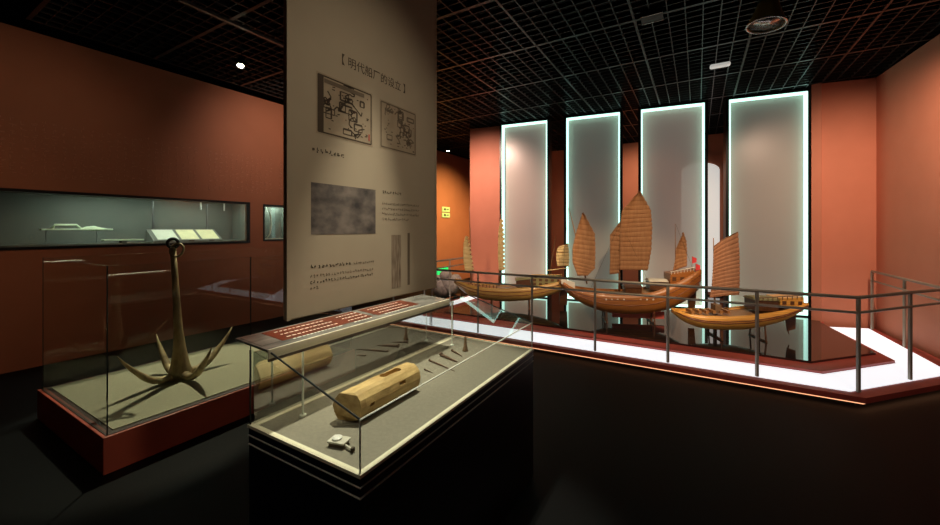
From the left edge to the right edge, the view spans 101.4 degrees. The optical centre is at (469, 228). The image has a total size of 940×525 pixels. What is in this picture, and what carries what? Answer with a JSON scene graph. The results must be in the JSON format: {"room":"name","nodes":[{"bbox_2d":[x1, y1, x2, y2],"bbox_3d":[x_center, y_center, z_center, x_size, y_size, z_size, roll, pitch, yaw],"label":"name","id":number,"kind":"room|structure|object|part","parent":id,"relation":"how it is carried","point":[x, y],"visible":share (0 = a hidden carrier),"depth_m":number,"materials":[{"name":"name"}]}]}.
{"room":"museum","nodes":[
{"label":"museum","id":0,"kind":"room"},
{"bbox_2d":[0,22,469,373],"bbox_3d":[-4.880,-0.350,5.228,0.126,4.000,18.600,0,0,32],"label":"wall","id":1,"kind":"structure","parent":0,"point":[74,117],"depth_m":5.36,"materials":[{"name":"paint"}]},
{"bbox_2d":[0,188,249,250],"bbox_3d":[-5.215,-0.113,5.106,0.582,0.715,4.243,0,0,32],"label":"display case","id":2,"kind":"object","parent":1,"relation":"attached to","point":[23,212],"depth_m":5.49,"materials":[{"name":"black glass"}]},
{"bbox_2d":[39,224,112,243],"bbox_3d":[-5.246,0.063,5.153,0.100,0.264,0.690,0,0,32],"label":"model","id":3,"kind":"object","parent":2,"relation":"on","point":[88,228],"visible":0.97,"depth_m":5.15},
{"bbox_2d":[39,229,112,229],"bbox_3d":[-5.246,0.005,5.153,0.100,0.020,0.690,0,0,32],"label":"tray","id":4,"kind":"object","parent":3,"relation":"on","point":[39,229],"depth_m":5.10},
{"bbox_2d":[101,239,143,242],"bbox_3d":[-4.925,0.170,5.466,0.120,0.050,0.440,0,0,32],"label":"tablet","id":5,"kind":"object","parent":2,"relation":"on","point":[119,240],"visible":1,"depth_m":5.42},
{"bbox_2d":[0,240,244,246],"bbox_3d":[-5.263,0.220,5.136,0.429,0.050,4.203,0,0,32],"label":"shelf","id":6,"kind":"object","parent":2,"relation":"attached to","point":[87,242],"depth_m":5.18,"materials":[{"name":"grey"}]},
{"bbox_2d":[146,229,222,241],"bbox_3d":[-4.578,0.100,6.215,0.286,0.190,0.960,0,0,32],"label":"board","id":7,"kind":"object","parent":2,"relation":"on","point":[150,237],"visible":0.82,"depth_m":6.09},
{"bbox_2d":[152,230,177,239],"bbox_3d":[-4.730,0.086,5.974,0.240,0.151,0.270,0,0,32],"label":"document","id":8,"kind":"object","parent":7,"relation":"on","point":[160,234],"visible":0.79,"depth_m":5.96,"materials":[{"name":"white paper"}]},
{"bbox_2d":[175,230,199,238],"bbox_3d":[-4.573,0.086,6.229,0.240,0.151,0.250,0,0,32],"label":"document","id":9,"kind":"object","parent":7,"relation":"on","point":[184,234],"visible":1,"depth_m":6.22,"materials":[{"name":"yellow paper"}]},
{"bbox_2d":[196,230,218,238],"bbox_3d":[-4.418,0.086,6.481,0.240,0.151,0.260,0,0,32],"label":"document","id":10,"kind":"object","parent":7,"relation":"on","point":[205,234],"visible":1,"depth_m":6.47,"materials":[{"name":"yellow paper"}]},
{"bbox_2d":[263,204,282,240],"bbox_3d":[-3.732,-0.115,7.281,0.332,0.670,0.550,0,0,32],"label":"display case","id":11,"kind":"object","parent":1,"relation":"attached to","point":[276,211],"depth_m":7.41,"materials":[{"name":"black glass"}]},
{"bbox_2d":[267,208,271,237],"bbox_3d":[-3.768,-0.096,7.214,0.030,0.608,0.132,0,0,32],"label":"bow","id":12,"kind":"object","parent":11,"relation":"in","point":[267,208],"visible":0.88,"depth_m":7.23,"materials":[{"name":"wood"}]},
{"bbox_2d":[442,207,449,217],"bbox_3d":[-0.738,-0.517,11.826,0.024,0.320,0.400,0,0,32],"label":"wall sign","id":13,"kind":"object","parent":1,"relation":"attached to","point":[444,209],"visible":1,"depth_m":11.84,"materials":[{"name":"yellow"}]},
{"bbox_3d":[-0.739,-0.602,11.828,0.020,0.150,0.400,0,0,32],"label":"plate","id":14,"kind":"part","parent":13,"relation":"part of","materials":[{"name":"yellow plastic"}]},
{"bbox_2d":[0,278,939,524],"bbox_3d":[-1.500,1.700,5.500,21.000,0.100,19.000,0,0,0],"label":"floor","id":15,"kind":"structure","parent":0,"point":[613,444],"depth_m":2.77,"materials":[{"name":"black"}]},
{"bbox_2d":[37,247,354,475],"bbox_3d":[-2.549,0.950,3.908,1.530,1.400,2.200,0,0,31],"label":"display case","id":16,"kind":"object","parent":15,"relation":"on","point":[115,420],"visible":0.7,"depth_m":3.23,"materials":[{"name":"clear glass"}]},
{"bbox_2d":[117,237,231,383],"bbox_3d":[-2.690,0.733,3.600,0.659,1.311,0.789,0,0,-20],"label":"anchor","id":17,"kind":"object","parent":16,"relation":"on","point":[179,368],"visible":1,"depth_m":3.57,"materials":[{"name":"gold dark iron"}]},
{"bbox_2d":[235,294,533,524],"bbox_3d":[-0.280,1.055,2.097,0.735,1.190,1.540,0,0,31],"label":"display case","id":18,"kind":"object","parent":15,"relation":"on","point":[456,448],"visible":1,"depth_m":1.67,"materials":[{"name":"clear glass"}]},
{"bbox_3d":[-0.900,0.647,1.578,0.007,0.305,0.008,0,0,31],"label":"corner post","id":19,"kind":"part","parent":18,"relation":"part of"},
{"bbox_2d":[240,334,280,345],"bbox_3d":[-0.878,0.465,1.617,0.155,0.010,0.085,0,0,31],"label":"print","id":20,"kind":"object","parent":18,"relation":"on","point":[254,339],"depth_m":1.61},
{"bbox_3d":[-0.717,0.650,1.652,0.028,0.306,0.027,0,0,31],"label":"support post","id":21,"kind":"part","parent":18,"relation":"part of","materials":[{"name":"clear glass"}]},
{"bbox_2d":[261,312,372,340],"bbox_3d":[-0.722,0.465,1.881,0.155,0.010,0.520,0,0,31],"label":"print","id":22,"kind":"object","parent":18,"relation":"on","point":[291,332],"depth_m":1.84},
{"bbox_2d":[327,434,354,452],"bbox_3d":[-0.466,0.787,1.421,0.118,0.031,0.061,0,0,16],"label":"metal fitting","id":23,"kind":"object","parent":18,"relation":"on","point":[339,441],"visible":1,"depth_m":1.41,"materials":[{"name":"metal"}]},
{"bbox_3d":[-0.487,0.784,1.431,0.072,0.008,0.052,0,0,16],"label":"plate","id":24,"kind":"part","parent":23,"relation":"part of","materials":[{"name":"metal"}]},
{"bbox_3d":[-0.421,0.792,1.382,0.010,0.016,0.013,0,0,16],"label":"rod","id":25,"kind":"part","parent":23,"relation":"part of","materials":[{"name":"grey metal"}]},
{"bbox_3d":[-0.360,0.712,1.261,0.006,0.176,0.007,0,0,31],"label":"corner post","id":26,"kind":"part","parent":18,"relation":"part of","materials":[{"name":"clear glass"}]},
{"bbox_2d":[333,362,420,420],"bbox_3d":[-0.410,0.738,1.758,0.138,0.130,0.425,0,0,31],"label":"wooden log","id":27,"kind":"object","parent":18,"relation":"on","point":[366,397],"visible":0.95,"depth_m":1.68,"materials":[{"name":"brown wood"}]},
{"bbox_2d":[358,300,416,314],"bbox_3d":[-0.477,0.465,2.295,0.155,0.010,0.360,0,0,31],"label":"print","id":28,"kind":"object","parent":18,"relation":"on","point":[397,305],"depth_m":2.27},
{"bbox_3d":[-0.242,0.806,2.074,0.645,0.012,1.540,0,0,31],"label":"deck frame","id":29,"kind":"part","parent":18,"relation":"part of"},
{"bbox_2d":[428,359,453,370],"bbox_3d":[-0.167,0.794,2.252,0.015,0.016,0.234,0,0,-43],"label":"nail","id":30,"kind":"object","parent":18,"relation":"on","point":[430,360],"visible":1,"depth_m":2.27,"materials":[{"name":"brown metal"}]},
{"bbox_2d":[439,352,456,361],"bbox_3d":[-0.131,0.789,2.370,0.026,0.027,0.159,0,0,-43],"label":"nail","id":31,"kind":"object","parent":18,"relation":"on","point":[441,354],"visible":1,"depth_m":2.38,"materials":[{"name":"brown metal"}]},
{"bbox_3d":[-0.124,0.650,2.655,0.028,0.306,0.027,0,0,31],"label":"support post","id":32,"kind":"part","parent":18,"relation":"part of","materials":[{"name":"clear glass"}]},
{"bbox_2d":[462,336,467,351],"bbox_3d":[-0.031,0.755,2.534,0.040,0.094,0.039,0,0,0],"label":"peg","id":33,"kind":"object","parent":18,"relation":"on","point":[465,349],"visible":1,"depth_m":2.52,"materials":[{"name":"brown wood"}]},
{"bbox_2d":[433,271,461,298],"bbox_3d":[-0.543,1.331,9.300,0.701,0.666,0.360,0,0,0],"label":"sculpture","id":34,"kind":"object","parent":15,"relation":"on","point":[442,290],"visible":0.74,"depth_m":9.18,"materials":[{"name":"stone"}]},
{"bbox_2d":[389,292,939,404],"bbox_3d":[2.650,1.565,6.773,7.209,0.170,4.980,0,0,27],"label":"dais","id":35,"kind":"object","parent":15,"relation":"on","point":[816,360],"visible":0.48,"depth_m":4.96,"materials":[{"name":"white"}]},
{"bbox_2d":[454,206,569,309],"bbox_3d":[0.775,0.518,7.302,2.161,1.921,0.571,0,0,6],"label":"model ship","id":36,"kind":"object","parent":35,"relation":"on","point":[493,292],"visible":0.89,"depth_m":7.15,"materials":[{"name":"brown wood"}]},
{"bbox_3d":[1.404,0.855,7.035,0.560,0.062,0.014,0,0,6],"label":"stern railing","id":37,"kind":"part","parent":36,"relation":"part of","materials":[{"name":"brown wood"}]},
{"bbox_2d":[500,119,551,297],"bbox_3d":[1.221,-0.437,8.517,1.119,3.830,0.220,0,0,23],"label":"light panel","id":38,"kind":"object","parent":35,"relation":"on","point":[525,146],"visible":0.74,"depth_m":8.52,"materials":[{"name":"white glass"}]},
{"bbox_2d":[564,110,622,299],"bbox_3d":[2.537,-0.437,7.947,1.144,3.830,0.220,0,0,23],"label":"light panel","id":39,"kind":"object","parent":35,"relation":"on","point":[593,143],"visible":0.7,"depth_m":7.93,"materials":[{"name":"white glass"}]},
{"bbox_2d":[392,324,863,403],"bbox_3d":[2.264,1.598,6.036,7.170,0.015,3.307,0,0,26],"label":"light","id":40,"kind":"object","parent":35,"relation":"on","point":[408,326],"depth_m":4.48,"materials":[{"name":"white"}]},
{"bbox_2d":[559,191,701,324],"bbox_3d":[2.525,0.431,6.203,2.125,2.095,0.574,0,0,9],"label":"model ship","id":41,"kind":"object","parent":35,"relation":"on","point":[630,241],"visible":0.96,"depth_m":6.15,"materials":[{"name":"brown wood"}]},
{"bbox_3d":[1.584,0.881,6.247,0.231,0.176,0.042,0,0,17],"label":"bow panel","id":42,"kind":"part","parent":41,"relation":"part of","materials":[{"name":"white paint"}]},
{"bbox_3d":[3.276,0.643,5.927,0.356,0.123,0.012,0,0,9],"label":"stern railing","id":43,"kind":"part","parent":41,"relation":"part of","materials":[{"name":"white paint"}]},
{"bbox_2d":[444,292,875,362],"bbox_3d":[3.113,1.492,6.995,6.341,0.025,4.156,0,0,27],"label":"mirror","id":44,"kind":"object","parent":35,"relation":"on","point":[571,325],"depth_m":5.44,"materials":[{"name":"clear glass"}]},
{"bbox_2d":[392,257,939,392],"bbox_3d":[2.373,1.078,6.127,6.843,0.902,3.207,0,0,29],"label":"guard railing","id":45,"kind":"object","parent":35,"relation":"on","point":[858,312],"visible":0.77,"depth_m":4.14,"materials":[{"name":"metal"}]},
{"bbox_3d":[-0.420,1.089,8.020,0.024,0.879,0.024,0,0,0],"label":"post","id":46,"kind":"part","parent":45,"relation":"part of","materials":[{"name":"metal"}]},
{"bbox_3d":[0.118,1.089,5.689,0.024,0.879,0.024,0,0,0],"label":"post","id":47,"kind":"part","parent":45,"relation":"part of","materials":[{"name":"metal"}]},
{"bbox_3d":[0.847,1.089,5.258,0.024,0.879,0.024,0,0,0],"label":"post","id":48,"kind":"part","parent":45,"relation":"part of","materials":[{"name":"metal"}]},
{"bbox_3d":[1.569,1.089,4.832,0.024,0.879,0.024,0,0,0],"label":"post","id":49,"kind":"part","parent":45,"relation":"part of","materials":[{"name":"metal"}]},
{"bbox_3d":[2.270,1.089,4.417,0.024,0.879,0.024,0,0,0],"label":"post","id":50,"kind":"part","parent":45,"relation":"part of","materials":[{"name":"metal"}]},
{"bbox_3d":[2.370,0.785,6.114,6.835,0.025,3.184,0,0,29],"label":"rail","id":51,"kind":"part","parent":45,"relation":"part of","materials":[{"name":"metal"}]},
{"bbox_3d":[2.369,0.643,6.110,6.843,0.032,3.187,0,0,29],"label":"rail","id":52,"kind":"part","parent":45,"relation":"part of","materials":[{"name":"metal"}]},
{"bbox_3d":[2.980,1.089,3.998,0.024,0.879,0.024,0,0,0],"label":"post","id":53,"kind":"part","parent":45,"relation":"part of","materials":[{"name":"metal"}]},
{"bbox_3d":[3.640,1.089,3.608,0.024,0.879,0.024,0,0,0],"label":"post","id":54,"kind":"part","parent":45,"relation":"part of","materials":[{"name":"metal"}]},
{"bbox_3d":[6.120,1.089,5.860,0.024,0.879,0.024,0,0,0],"label":"post","id":55,"kind":"part","parent":45,"relation":"part of","materials":[{"name":"metal"}]},
{"bbox_3d":[5.620,1.089,4.980,0.024,0.879,0.024,0,0,0],"label":"post","id":56,"kind":"part","parent":45,"relation":"part of","materials":[{"name":"metal"}]},
{"bbox_3d":[4.470,1.089,3.910,0.024,0.879,0.024,0,0,0],"label":"post","id":57,"kind":"part","parent":45,"relation":"part of","materials":[{"name":"metal"}]},
{"bbox_2d":[638,100,707,308],"bbox_3d":[3.860,-0.437,7.375,1.168,3.830,0.220,0,0,23],"label":"light panel","id":58,"kind":"object","parent":35,"relation":"on","point":[672,139],"visible":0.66,"depth_m":7.36,"materials":[{"name":"grey glass"}]},
{"bbox_2d":[671,232,808,341],"bbox_3d":[3.615,0.757,5.254,1.598,1.444,0.536,0,0,8],"label":"model ship","id":59,"kind":"object","parent":35,"relation":"on","point":[726,262],"visible":0.95,"depth_m":5.21,"materials":[{"name":"brown wood"}]},
{"bbox_3d":[4.068,0.902,5.023,0.569,0.107,0.014,0,0,8],"label":"stern railing","id":60,"kind":"part","parent":59,"relation":"part of","materials":[{"name":"brown wood"}]},
{"bbox_2d":[723,89,810,316],"bbox_3d":[5.210,-0.437,6.791,1.221,3.830,0.220,0,0,23],"label":"light panel","id":61,"kind":"object","parent":35,"relation":"on","point":[767,137],"visible":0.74,"depth_m":6.76,"materials":[{"name":"white glass"}]},
{"bbox_2d":[0,0,939,159],"bbox_3d":[-1.500,-2.706,5.500,27.747,0.688,27.044,0,0,31],"label":"ceiling","id":62,"kind":"structure","parent":0,"point":[863,39],"depth_m":5.18,"materials":[{"name":"black metal"}]},
{"bbox_2d":[178,0,282,46],"bbox_3d":[-2.562,-2.325,4.425,0.036,0.090,1.350,0,0,31],"label":"track","id":63,"kind":"object","parent":62,"relation":"hanging from","point":[189,3],"visible":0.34,"depth_m":4.24,"materials":[{"name":"metal"}]},
{"bbox_2d":[236,51,245,68],"bbox_3d":[-3.034,-2.244,5.102,0.117,0.232,0.144,0,0,0],"label":"ceiling spotlight","id":64,"kind":"object","parent":62,"relation":"attached to","point":[241,61],"visible":1,"depth_m":5.08,"materials":[{"name":"black metal"}]},
{"bbox_2d":[283,0,436,320],"bbox_3d":[-0.613,-0.949,2.463,0.036,2.817,1.320,0,0,31],"label":"information panel","id":65,"kind":"object","parent":62,"relation":"hanging from","point":[360,76],"visible":1,"depth_m":2.31,"materials":[{"name":"fabric"}]},
{"bbox_2d":[311,182,375,233],"bbox_3d":[-0.722,-0.110,2.247,0.002,0.279,0.475,0,0,31],"label":"print","id":66,"kind":"object","parent":65,"relation":"attached to","point":[335,209],"depth_m":2.22},
{"bbox_2d":[316,71,371,146],"bbox_3d":[-0.721,-0.685,2.249,0.001,0.335,0.416,0,0,31],"label":"print","id":67,"kind":"object","parent":65,"relation":"attached to","point":[343,106],"depth_m":2.22},
{"bbox_2d":[392,235,400,288],"bbox_3d":[-0.501,0.220,2.621,0.001,0.360,0.096,0,0,31],"label":"print","id":68,"kind":"object","parent":65,"relation":"attached to","point":[396,239],"depth_m":2.62},
{"bbox_2d":[380,99,415,156],"bbox_3d":[-0.488,-0.684,2.644,0.001,0.316,0.373,0,0,31],"label":"print","id":69,"kind":"object","parent":65,"relation":"attached to","point":[397,121],"depth_m":2.63},
{"bbox_2d":[408,233,409,284],"bbox_3d":[-0.435,0.212,2.733,0.001,0.368,0.025,0,0,31],"label":"print","id":70,"kind":"object","parent":65,"relation":"attached to","point":[408,233],"depth_m":2.74},
{"bbox_2d":[640,9,663,24],"bbox_3d":[2.011,-2.340,4.253,0.220,0.040,0.180,0,0,31],"label":"vent box","id":71,"kind":"object","parent":62,"relation":"attached to","point":[657,15],"visible":1,"depth_m":4.23,"materials":[{"name":"black metal"}]},
{"bbox_2d":[710,61,730,68],"bbox_3d":[3.583,-2.345,5.518,0.250,0.045,0.110,0,0,31],"label":"emergency light","id":72,"kind":"object","parent":62,"relation":"attached to","point":[724,64],"visible":1,"depth_m":5.49,"materials":[{"name":"white plastic"}]},
{"bbox_2d":[745,0,787,33],"bbox_3d":[3.091,-2.253,4.020,0.354,0.301,0.356,0,0,0],"label":"dome lamp","id":73,"kind":"object","parent":62,"relation":"hanging from","point":[769,16],"visible":1,"depth_m":3.97,"materials":[{"name":"metal"}]},
{"bbox_2d":[470,126,499,282],"bbox_3d":[0.474,-0.350,9.127,0.821,4.000,0.500,0,0,22],"label":"wall","id":74,"kind":"structure","parent":0,"point":[484,142],"depth_m":8.91,"materials":[{"name":"paint"}]},
{"bbox_2d":[552,133,722,281],"bbox_3d":[3.956,-0.350,10.842,9.074,4.000,0.120,0,0,31],"label":"wall","id":75,"kind":"structure","parent":0,"point":[715,141],"depth_m":10.61,"materials":[{"name":"orange paint"}]},
{"bbox_2d":[708,154,722,294],"bbox_3d":[5.827,-0.120,9.603,1.270,3.500,0.085,0,0,31],"label":"light panel","id":76,"kind":"object","parent":75,"relation":"attached to","point":[715,161],"visible":0.22,"depth_m":9.46,"materials":[{"name":"white"}]},
{"bbox_2d":[811,83,821,321],"bbox_3d":[6.737,-0.350,7.332,3.168,4.000,0.120,0,0,-44],"label":"wall","id":77,"kind":"structure","parent":0,"point":[816,89],"depth_m":6.22,"materials":[{"name":"orange paint"}]},
{"bbox_2d":[822,78,875,328],"bbox_3d":[5.972,-0.350,6.166,0.754,4.000,0.120,0,0,22],"label":"wall","id":78,"kind":"structure","parent":0,"point":[848,107],"depth_m":6.09,"materials":[{"name":"orange paint"}]},
{"bbox_2d":[876,34,939,358],"bbox_3d":[5.704,-0.350,4.594,0.121,4.000,2.997,0,0,26],"label":"wall","id":79,"kind":"structure","parent":0,"point":[908,92],"depth_m":5.19,"materials":[{"name":"paint"}]}
]}

